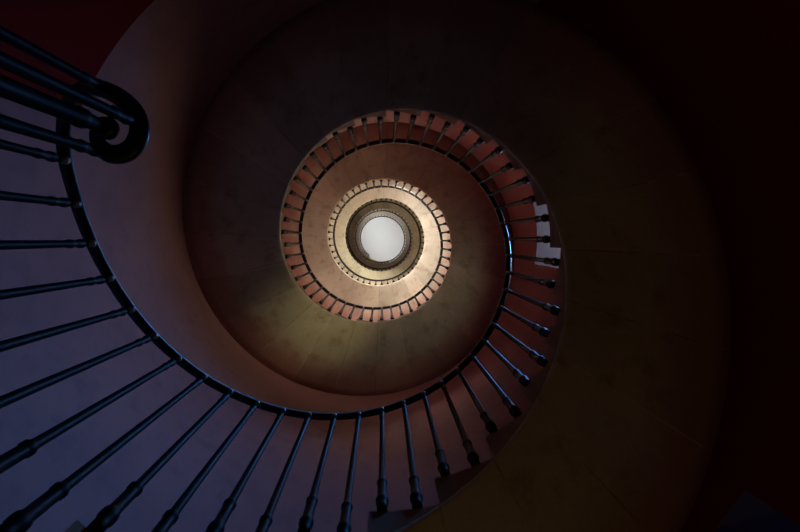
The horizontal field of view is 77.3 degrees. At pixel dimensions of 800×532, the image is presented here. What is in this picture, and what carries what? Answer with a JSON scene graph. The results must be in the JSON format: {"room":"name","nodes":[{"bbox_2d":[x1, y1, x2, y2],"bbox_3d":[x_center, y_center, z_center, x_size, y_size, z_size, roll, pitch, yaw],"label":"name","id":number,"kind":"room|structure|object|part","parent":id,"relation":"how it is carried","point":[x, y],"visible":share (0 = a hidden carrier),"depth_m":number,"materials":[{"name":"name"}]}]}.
{"room":"spiral stairwell","nodes":[
{"label":"spiral stairwell","id":0,"kind":"room"},
{"bbox_2d":[360,215,405,261],"bbox_3d":[-0.933,-1.405,25.405,4.784,0.138,4.784,0,-87,-2],"label":"ceiling","id":1,"kind":"structure","parent":0,"point":[382,238],"depth_m":25.34,"materials":[{"name":"paint"}]},
{"bbox_2d":[0,0,799,531],"bbox_3d":[-0.440,-0.650,11.934,4.784,26.864,4.784,0,-87,-2],"label":"wall","id":2,"kind":"structure","parent":0,"point":[726,73],"depth_m":2.69,"materials":[{"name":"paint"}]},
{"bbox_2d":[64,0,730,531],"bbox_3d":[-0.398,-0.586,10.789,3.551,21.509,3.551,0,-87,-2],"label":"stone staircase","id":3,"kind":"structure","parent":2,"relation":"attached to","point":[619,431],"depth_m":3.13,"materials":[{"name":"beige stone"}]},
{"bbox_2d":[0,25,559,531],"bbox_3d":[-0.420,-0.624,11.389,1.906,22.386,1.929,-12,-86,-1],"label":"stair railing","id":4,"kind":"object","parent":3,"relation":"on","point":[128,111],"visible":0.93,"depth_m":1.56,"materials":[{"name":"black metal"}]},
{"bbox_3d":[-0.666,-0.294,0.675,0.083,0.976,0.083,0,-87,-2],"label":"newel post","id":5,"kind":"part","parent":4,"relation":"part of","materials":[{"name":"black metal"}]},
{"bbox_3d":[-0.435,-0.655,11.884,1.896,21.392,1.913,0,-87,-2],"label":"handrail","id":6,"kind":"part","parent":4,"relation":"part of","materials":[{"name":"black metal"}]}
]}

